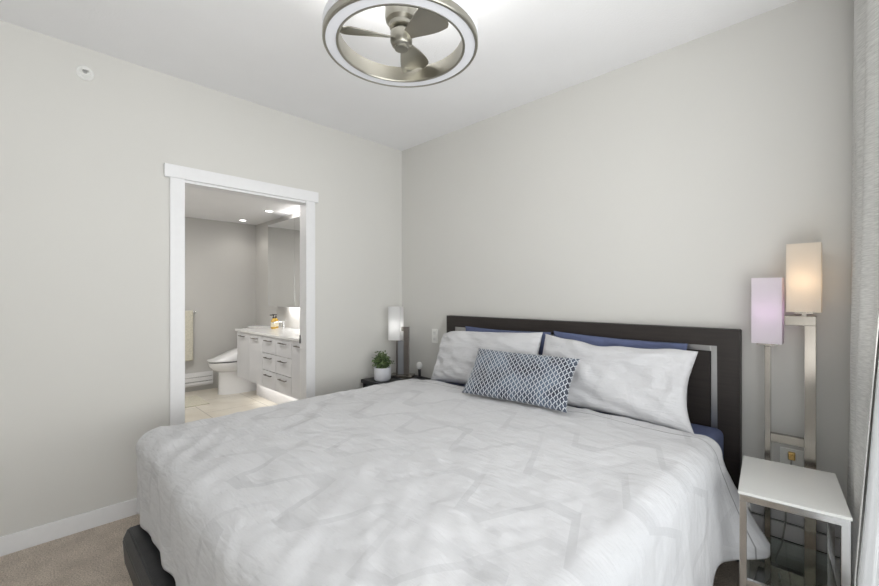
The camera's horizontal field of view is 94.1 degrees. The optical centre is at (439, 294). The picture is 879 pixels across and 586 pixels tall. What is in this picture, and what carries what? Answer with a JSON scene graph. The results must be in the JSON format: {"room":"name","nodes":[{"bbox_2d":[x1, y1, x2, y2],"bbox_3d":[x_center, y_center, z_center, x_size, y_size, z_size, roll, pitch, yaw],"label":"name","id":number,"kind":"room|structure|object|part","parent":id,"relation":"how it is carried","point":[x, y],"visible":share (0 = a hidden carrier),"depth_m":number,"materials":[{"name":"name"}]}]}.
{"room":"bedroom","nodes":[
{"label":"bedroom","id":0,"kind":"room"},
{"bbox_2d":[0,20,401,536],"bbox_3d":[-1.609,-0.036,2.747,0.100,2.700,3.450,0,0,45],"label":"wall","id":1,"kind":"structure","parent":0,"point":[85,190],"depth_m":2.37,"materials":[{"name":"paint"}]},
{"bbox_2d":[0,498,136,556],"bbox_3d":[-2.239,1.266,2.026,0.014,0.095,1.539,0,0,45],"label":"baseboard","id":2,"kind":"structure","parent":1,"relation":"attached to","point":[11,543],"depth_m":2.22,"materials":[{"name":"white wood"}]},
{"bbox_2d":[75,65,93,80],"bbox_3d":[-1.967,-1.244,2.272,0.056,0.080,0.080,0,0,45],"label":"sprinkler","id":3,"kind":"object","parent":1,"relation":"attached to","point":[84,72],"visible":1,"depth_m":2.28,"materials":[{"name":"white plastic"}]},
{"bbox_2d":[170,177,184,425],"bbox_3d":[-1.668,0.286,2.602,0.018,2.055,0.081,0,0,45],"label":"trim","id":4,"kind":"structure","parent":1,"relation":"attached to","point":[177,186],"depth_m":2.60,"materials":[{"name":"white wood"}]},
{"bbox_2d":[164,163,317,202],"bbox_3d":[-1.348,-0.782,2.922,0.024,0.082,1.048,0,0,45],"label":"trim","id":5,"kind":"structure","parent":1,"relation":"attached to","point":[170,170],"depth_m":2.84,"materials":[{"name":"white wood"}]},
{"bbox_2d":[185,180,304,399],"bbox_3d":[-1.387,0.286,2.970,0.106,2.055,0.872,0,0,45],"label":"trim","id":6,"kind":"structure","parent":1,"relation":"attached to","point":[192,184],"depth_m":3.25,"materials":[{"name":"white wood"}]},
{"bbox_2d":[305,201,314,398],"bbox_3d":[-1.027,0.286,3.252,0.018,2.055,0.077,0,0,45],"label":"trim","id":7,"kind":"structure","parent":1,"relation":"attached to","point":[309,206],"depth_m":3.24,"materials":[{"name":"white wood"}]},
{"bbox_2d":[185,217,255,391],"bbox_3d":[-3.590,0.129,5.438,0.100,2.370,2.400,0,0,45],"label":"wall","id":8,"kind":"structure","parent":0,"point":[220,256],"depth_m":5.81,"materials":[{"name":"paint"}]},
{"bbox_2d":[185,371,212,387],"bbox_3d":[-3.620,1.151,5.292,0.060,0.185,1.250,0,0,45],"label":"baseboard heater","id":9,"kind":"object","parent":8,"relation":"attached to","point":[198,378],"visible":0.36,"depth_m":5.59,"materials":[{"name":"white metal"}]},
{"bbox_3d":[-3.606,1.089,5.278,0.020,0.061,1.242,0,0,45],"label":"panel","id":10,"kind":"part","parent":9,"relation":"part of","materials":[{"name":"white metal"}]},
{"bbox_3d":[-3.606,1.153,5.278,0.020,0.056,1.242,0,0,45],"label":"panel","id":11,"kind":"part","parent":9,"relation":"part of","materials":[{"name":"white metal"}]},
{"bbox_3d":[-3.606,1.206,5.278,0.020,0.036,1.242,0,0,45],"label":"panel","id":12,"kind":"part","parent":9,"relation":"part of","materials":[{"name":"white metal"}]},
{"bbox_3d":[-3.551,0.229,5.357,0.067,0.024,0.620,0,0,45],"label":"towel bar","id":13,"kind":"object","parent":8,"relation":"attached to","visible":0},
{"bbox_2d":[185,310,192,360],"bbox_3d":[-3.506,0.546,5.365,0.046,0.675,0.476,0,0,45],"label":"towel","id":14,"kind":"object","parent":13,"relation":"hanging from","point":[188,314],"visible":0.18,"depth_m":5.49,"materials":[{"name":"beige fabric"}]},
{"bbox_2d":[185,186,299,224],"bbox_3d":[-2.451,-1.096,4.314,3.300,0.080,2.400,0,0,45],"label":"ceiling","id":15,"kind":"structure","parent":0,"point":[199,203],"depth_m":4.94,"materials":[{"name":"paint"}]},
{"bbox_2d":[256,212,299,328],"bbox_3d":[-1.607,0.129,5.098,3.200,2.370,0.100,0,0,45],"label":"wall","id":16,"kind":"structure","parent":0,"point":[263,311],"depth_m":5.93,"materials":[{"name":"paint"}]},
{"bbox_2d":[268,216,299,307],"bbox_3d":[-1.428,-0.394,4.743,2.325,1.089,0.151,0,0,45],"label":"mirror","id":17,"kind":"object","parent":16,"relation":"attached to","point":[283,236],"visible":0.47,"depth_m":5.16,"materials":[{"name":"clear glass"}]},
{"bbox_3d":[-1.477,-0.394,4.694,0.772,1.089,0.013,0,0,45],"label":"mirror door","id":18,"kind":"part","parent":17,"relation":"part of","materials":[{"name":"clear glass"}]},
{"bbox_2d":[0,0,796,150],"bbox_3d":[-0.438,-1.436,1.591,3.410,0.100,3.690,0,0,45],"label":"ceiling","id":19,"kind":"structure","parent":0,"point":[272,54],"depth_m":2.26,"materials":[{"name":"paint"}]},
{"bbox_2d":[322,0,477,87],"bbox_3d":[-0.155,-1.192,1.666,0.621,0.388,0.621,0,0,45],"label":"ceiling fan","id":20,"kind":"object","parent":19,"relation":"hanging from","point":[406,20],"visible":1,"depth_m":1.63,"materials":[{"name":"silver metal"}]},
{"bbox_3d":[-0.293,-1.045,1.633,0.212,0.047,0.117,0,0,-13],"label":"blade","id":21,"kind":"part","parent":20,"relation":"part of","materials":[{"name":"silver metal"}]},
{"bbox_2d":[322,0,477,32],"bbox_3d":[-0.155,-1.048,1.666,0.620,0.034,0.620,0,0,45],"label":"diffuser","id":22,"kind":"object","parent":20,"relation":"attached to","point":[422,21],"depth_m":1.56,"materials":[{"name":"plastic"}]},
{"bbox_3d":[-0.124,-1.045,1.804,0.117,0.047,0.212,0,0,13],"label":"blade","id":23,"kind":"part","parent":20,"relation":"part of","materials":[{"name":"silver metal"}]},
{"bbox_3d":[-0.054,-1.045,1.566,0.212,0.047,0.117,0,0,45],"label":"blade","id":24,"kind":"part","parent":20,"relation":"part of","materials":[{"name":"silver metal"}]},
{"bbox_3d":[0.750,-1.365,0.645,0.120,0.039,3.070,0,0,45],"label":"track","id":25,"kind":"object","parent":19,"relation":"attached to","visible":0},
{"bbox_2d":[847,0,878,585],"bbox_3d":[1.611,-0.021,1.528,0.113,2.640,0.576,0,0,43],"label":"curtain","id":26,"kind":"object","parent":25,"relation":"hanging from","point":[865,120],"visible":0.99,"depth_m":1.45,"materials":[{"name":"grey fabric"}]},
{"bbox_2d":[0,388,826,585],"bbox_3d":[-1.609,1.364,2.747,6.700,0.100,3.690,0,0,45],"label":"floor","id":27,"kind":"structure","parent":0,"point":[94,556],"depth_m":2.05,"materials":[{"name":"beige carpet"}]},
{"bbox_2d":[185,395,208,407],"bbox_3d":[-3.227,1.308,4.865,0.540,0.012,0.735,0,0,45],"label":"bath mat","id":28,"kind":"object","parent":27,"relation":"on","point":[190,401],"visible":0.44,"depth_m":5.00,"materials":[{"name":"beige fabric"}]},
{"bbox_2d":[207,325,270,394],"bbox_3d":[-2.744,0.876,5.598,0.420,0.875,0.781,0,0,45],"label":"toilet","id":29,"kind":"object","parent":27,"relation":"on","point":[225,364],"visible":0.39,"depth_m":5.41,"materials":[{"name":"white ceramic"}]},
{"bbox_3d":[-2.810,0.776,5.531,0.380,0.191,0.592,0,0,45],"label":"lid","id":30,"kind":"part","parent":29,"relation":"part of","materials":[{"name":"white ceramic"}]},
{"bbox_3d":[-2.789,0.954,5.552,0.372,0.130,0.632,0,0,45],"label":"bowl","id":31,"kind":"part","parent":29,"relation":"part of","materials":[{"name":"white ceramic"}]},
{"bbox_3d":[-2.543,0.456,5.801,0.420,0.034,0.209,0,0,45],"label":"tank lid","id":32,"kind":"part","parent":29,"relation":"part of","materials":[{"name":"white ceramic"}]},
{"bbox_2d":[237,331,299,403],"bbox_3d":[-1.573,0.888,4.592,2.360,0.852,0.569,0,0,45],"label":"bathroom vanity","id":33,"kind":"object","parent":27,"relation":"on","point":[271,363],"visible":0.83,"depth_m":4.58,"materials":[{"name":"grey paint"}]},
{"bbox_3d":[-2.445,0.754,5.106,0.389,0.576,0.020,0,0,45],"label":"door","id":34,"kind":"part","parent":33,"relation":"part of","materials":[{"name":"grey paint"}]},
{"bbox_3d":[-2.165,0.754,4.830,0.387,0.576,0.020,0,0,45],"label":"door","id":35,"kind":"part","parent":33,"relation":"part of","materials":[{"name":"grey paint"}]},
{"bbox_2d":[235,327,299,341],"bbox_3d":[-1.579,0.448,4.607,2.390,0.027,0.556,0,0,45],"label":"countertop","id":36,"kind":"structure","parent":33,"relation":"on","point":[292,334],"depth_m":4.78,"materials":[{"name":"white stone"}]},
{"bbox_2d":[270,315,275,328],"bbox_3d":[-2.143,0.343,5.267,0.068,0.182,0.079,0,0,45],"label":"soap bottle","id":37,"kind":"object","parent":36,"relation":"on","point":[273,326],"visible":0.94,"depth_m":5.25,"materials":[{"name":"yellow plastic"}]},
{"bbox_2d":[272,314,278,327],"bbox_3d":[-2.156,0.343,5.375,0.068,0.182,0.079,0,0,45],"label":"soap bottle","id":38,"kind":"object","parent":36,"relation":"on","point":[276,319],"visible":0.6,"depth_m":5.36,"materials":[{"name":"yellow plastic"}]},
{"bbox_2d":[273,320,286,328],"bbox_3d":[-1.999,0.373,5.118,0.096,0.122,0.163,0,0,45],"label":"faucet","id":39,"kind":"object","parent":36,"relation":"on","point":[283,321],"visible":0.98,"depth_m":5.16,"materials":[{"name":"silver metal"}]},
{"bbox_3d":[-1.894,0.558,4.563,0.361,0.185,0.020,0,0,45],"label":"drawer","id":40,"kind":"part","parent":33,"relation":"part of","materials":[{"name":"grey paint"}]},
{"bbox_3d":[-1.894,0.946,4.563,0.361,0.192,0.020,0,0,45],"label":"drawer","id":41,"kind":"part","parent":33,"relation":"part of","materials":[{"name":"grey paint"}]},
{"bbox_3d":[-1.894,0.750,4.563,0.361,0.187,0.020,0,0,45],"label":"drawer","id":42,"kind":"part","parent":33,"relation":"part of","materials":[{"name":"grey paint"}]},
{"bbox_3d":[-1.634,0.946,4.306,0.359,0.192,0.020,0,0,45],"label":"drawer","id":43,"kind":"part","parent":33,"relation":"part of","materials":[{"name":"grey paint"}]},
{"bbox_3d":[-1.634,0.750,4.306,0.359,0.187,0.020,0,0,45],"label":"drawer","id":44,"kind":"part","parent":33,"relation":"part of","materials":[{"name":"grey paint"}]},
{"bbox_3d":[-1.634,0.558,4.306,0.359,0.185,0.020,0,0,45],"label":"drawer","id":45,"kind":"part","parent":33,"relation":"part of","materials":[{"name":"grey paint"}]},
{"bbox_3d":[-1.374,0.754,4.050,0.359,0.576,0.020,0,0,45],"label":"door","id":46,"kind":"part","parent":33,"relation":"part of","materials":[{"name":"grey paint"}]},
{"bbox_2d":[361,375,430,387],"bbox_3d":[-0.327,1.024,3.526,0.568,0.580,0.480,0,0,45],"label":"nightstand","id":47,"kind":"object","parent":27,"relation":"on","point":[366,382],"visible":0.1,"depth_m":3.55,"materials":[{"name":"paint"}]},
{"bbox_2d":[372,350,394,381],"bbox_3d":[-0.490,0.605,3.541,0.184,0.257,0.215,0,0,15],"label":"potted plant","id":48,"kind":"object","parent":47,"relation":"on","point":[382,368],"visible":1,"depth_m":3.48,"materials":[{"name":"green plant"}]},
{"bbox_3d":[-0.491,0.678,3.526,0.147,0.112,0.147,0,0,45],"label":"pot","id":49,"kind":"part","parent":48,"relation":"part of","materials":[{"name":"white ceramic"}]},
{"bbox_2d":[388,306,414,377],"bbox_3d":[-0.339,0.419,3.675,0.217,0.630,0.116,0,0,13],"label":"table lamp","id":50,"kind":"object","parent":47,"relation":"on","point":[397,332],"visible":0.97,"depth_m":3.65,"materials":[{"name":"white fabric"}]},
{"bbox_3d":[-0.392,0.254,3.687,0.108,0.300,0.108,0,0,13],"label":"lamp shade","id":51,"kind":"part","parent":50,"relation":"part of","materials":[{"name":"white fabric"}]},
{"bbox_3d":[-0.380,0.567,3.685,0.014,0.289,0.028,0,0,13],"label":"short post","id":52,"kind":"part","parent":50,"relation":"part of","materials":[{"name":"silver metal"}]},
{"bbox_3d":[-0.346,0.560,3.676,0.054,0.302,0.014,0,0,13],"label":"panel","id":53,"kind":"part","parent":50,"relation":"part of","materials":[{"name":"grey metal"}]},
{"bbox_3d":[-0.296,0.498,3.666,0.047,0.426,0.028,0,0,13],"label":"tall post","id":54,"kind":"part","parent":50,"relation":"part of","materials":[{"name":"silver metal"}]},
{"bbox_2d":[416,362,422,377],"bbox_3d":[-0.178,0.665,3.649,0.056,0.138,0.056,0,0,45],"label":"ornament","id":55,"kind":"object","parent":47,"relation":"on","point":[419,364],"visible":1,"depth_m":3.64,"materials":[{"name":"grey metal"}]},
{"bbox_2d":[123,315,741,585],"bbox_3d":[0.029,0.743,1.960,1.992,1.143,2.221,0,0,45],"label":"bed","id":56,"kind":"object","parent":27,"relation":"on","point":[714,388],"visible":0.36,"depth_m":2.09,"materials":[{"name":"brown wood"}]},
{"bbox_3d":[-0.709,1.121,1.191,1.890,0.155,0.091,0,0,45],"label":"foot rail","id":57,"kind":"part","parent":56,"relation":"part of","materials":[{"name":"black wood"}]},
{"bbox_2d":[441,381,723,460],"bbox_3d":[0.036,0.855,1.998,1.914,0.378,2.033,0,0,45],"label":"mattress","id":58,"kind":"object","parent":56,"relation":"on","point":[715,434],"visible":0.12,"depth_m":2.01,"materials":[{"name":"blue fabric"}]},
{"bbox_2d":[136,379,769,585],"bbox_3d":[-0.048,0.892,1.807,2.189,0.563,1.804,0,0,45],"label":"duvet","id":59,"kind":"object","parent":58,"relation":"on","point":[408,482],"visible":0.98,"depth_m":1.37,"materials":[{"name":"grey fabric"}]},
{"bbox_2d":[462,348,579,412],"bbox_3d":[0.455,0.476,2.384,0.666,0.260,0.209,0,0,40],"label":"cushion","id":60,"kind":"object","parent":59,"relation":"on","point":[544,381],"visible":1,"depth_m":2.31,"materials":[{"name":"blue fabric"}]},
{"bbox_2d":[431,331,542,383],"bbox_3d":[0.302,0.448,2.881,0.895,0.420,0.228,0,0,43],"label":"pillow","id":61,"kind":"object","parent":58,"relation":"on","point":[458,350],"visible":0.62,"depth_m":2.88,"materials":[{"name":"grey fabric"}]},
{"bbox_2d":[465,326,550,354],"bbox_3d":[0.464,0.446,2.947,0.750,0.405,0.084,0,0,43],"label":"pillow","id":62,"kind":"object","parent":58,"relation":"on","point":[468,328],"visible":0.13,"depth_m":2.91,"materials":[{"name":"blue fabric"}]},
{"bbox_2d":[542,334,697,433],"bbox_3d":[0.931,0.453,2.254,0.233,0.410,0.870,0,0,-43],"label":"pillow","id":63,"kind":"object","parent":58,"relation":"on","point":[646,385],"visible":0.8,"depth_m":2.11,"materials":[{"name":"grey fabric"}]},
{"bbox_2d":[554,331,687,349],"bbox_3d":[1.012,0.446,2.402,0.091,0.425,0.778,0,0,-42],"label":"pillow","id":64,"kind":"object","parent":58,"relation":"on","point":[593,340],"visible":0.11,"depth_m":2.36,"materials":[{"name":"blue fabric"}]},
{"bbox_3d":[0.787,0.743,2.729,1.992,1.143,0.060,0,0,45],"label":"headboard","id":65,"kind":"part","parent":56,"relation":"part of","materials":[{"name":"brown wood"}]},
{"bbox_3d":[0.791,0.651,2.733,1.748,0.726,0.036,0,0,45],"label":"headboard panel","id":66,"kind":"part","parent":56,"relation":"part of","materials":[{"name":"brown wood"}]},
{"bbox_2d":[751,242,821,585],"bbox_3d":[1.542,0.543,1.823,0.246,1.541,0.319,0,0,45],"label":"floor lamp","id":67,"kind":"object","parent":27,"relation":"on","point":[803,260],"visible":0.95,"depth_m":1.82,"materials":[{"name":"silver metal"}]},
{"bbox_3d":[1.541,0.769,1.919,0.022,1.061,0.038,0,0,45],"label":"post","id":68,"kind":"part","parent":67,"relation":"part of","materials":[{"name":"silver metal"}]},
{"bbox_3d":[1.540,0.072,1.919,0.110,0.303,0.110,0,0,45],"label":"lamp shade","id":69,"kind":"part","parent":67,"relation":"part of","materials":[{"name":"white"}]},
{"bbox_3d":[1.595,1.034,1.905,0.112,0.525,0.041,0,0,-25],"label":"power cord","id":70,"kind":"part","parent":67,"relation":"part of","materials":[{"name":"grey plastic"}]},
{"bbox_3d":[1.633,-0.075,1.831,0.115,0.303,0.115,0,0,45],"label":"lamp shade","id":71,"kind":"part","parent":67,"relation":"part of","materials":[{"name":"white fabric"}]},
{"bbox_3d":[1.646,0.718,1.815,0.039,1.164,0.038,0,0,45],"label":"post","id":72,"kind":"part","parent":67,"relation":"part of","materials":[{"name":"silver metal"}]},
{"bbox_2d":[738,455,852,585],"bbox_3d":[1.392,1.029,1.630,0.309,0.570,0.440,0,0,39],"label":"side table","id":73,"kind":"object","parent":27,"relation":"on","point":[806,492],"visible":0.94,"depth_m":1.55,"materials":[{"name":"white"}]},
{"bbox_3d":[1.156,1.047,1.557,0.023,0.534,0.023,0,0,39],"label":"leg","id":74,"kind":"part","parent":73,"relation":"part of","materials":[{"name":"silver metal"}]},
{"bbox_3d":[1.412,1.047,1.876,0.023,0.534,0.023,0,0,39],"label":"leg","id":75,"kind":"part","parent":73,"relation":"part of","materials":[{"name":"silver metal"}]},
{"bbox_3d":[1.386,1.083,1.621,0.297,0.018,0.407,0,0,39],"label":"shelf frame","id":76,"kind":"part","parent":73,"relation":"part of","materials":[{"name":"silver metal"}]},
{"bbox_3d":[1.392,0.767,1.630,0.301,0.026,0.432,0,0,39],"label":"frame","id":77,"kind":"part","parent":73,"relation":"part of","materials":[{"name":"white wood"}]},
{"bbox_3d":[1.629,1.047,1.702,0.023,0.534,0.023,0,0,39],"label":"leg","id":78,"kind":"part","parent":73,"relation":"part of","materials":[{"name":"silver metal"}]},
{"bbox_3d":[1.373,1.047,1.383,0.023,0.534,0.023,0,0,39],"label":"leg","id":79,"kind":"part","parent":73,"relation":"part of","materials":[{"name":"silver metal"}]},
{"bbox_2d":[402,0,878,585],"bbox_3d":[0.816,-0.036,2.862,3.410,2.700,0.120,0,0,45],"label":"wall","id":80,"kind":"structure","parent":0,"point":[652,190],"depth_m":2.27,"materials":[{"name":"paint"}]},
{"bbox_2d":[432,329,437,342],"bbox_3d":[-0.042,0.362,3.616,0.072,0.122,0.011,0,0,45],"label":"wall outlet","id":81,"kind":"object","parent":80,"relation":"attached to","point":[434,331],"visible":1,"depth_m":3.61,"materials":[{"name":"beige plastic"}]},
{"bbox_2d":[780,447,803,466],"bbox_3d":[1.665,0.789,1.933,0.085,0.122,0.011,0,0,45],"label":"wall outlet","id":82,"kind":"object","parent":80,"relation":"attached to","point":[799,455],"visible":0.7,"depth_m":1.93,"materials":[{"name":"beige plastic"}]},
{"bbox_2d":[750,503,878,585],"bbox_3d":[1.698,1.101,1.863,0.460,0.255,0.062,0,0,45],"label":"baseboard heater","id":83,"kind":"object","parent":80,"relation":"attached to","point":[792,547],"visible":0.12,"depth_m":1.86,"materials":[{"name":"white metal"}]},
{"bbox_3d":[1.684,1.016,1.849,0.452,0.084,0.021,0,0,45],"label":"panel","id":84,"kind":"part","parent":83,"relation":"part of","materials":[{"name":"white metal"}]},
{"bbox_3d":[1.684,1.104,1.849,0.452,0.076,0.021,0,0,45],"label":"panel","id":85,"kind":"part","parent":83,"relation":"part of","materials":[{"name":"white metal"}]},
{"bbox_3d":[1.684,1.181,1.849,0.452,0.056,0.021,0,0,45],"label":"panel","id":86,"kind":"part","parent":83,"relation":"part of","materials":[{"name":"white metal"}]}
]}

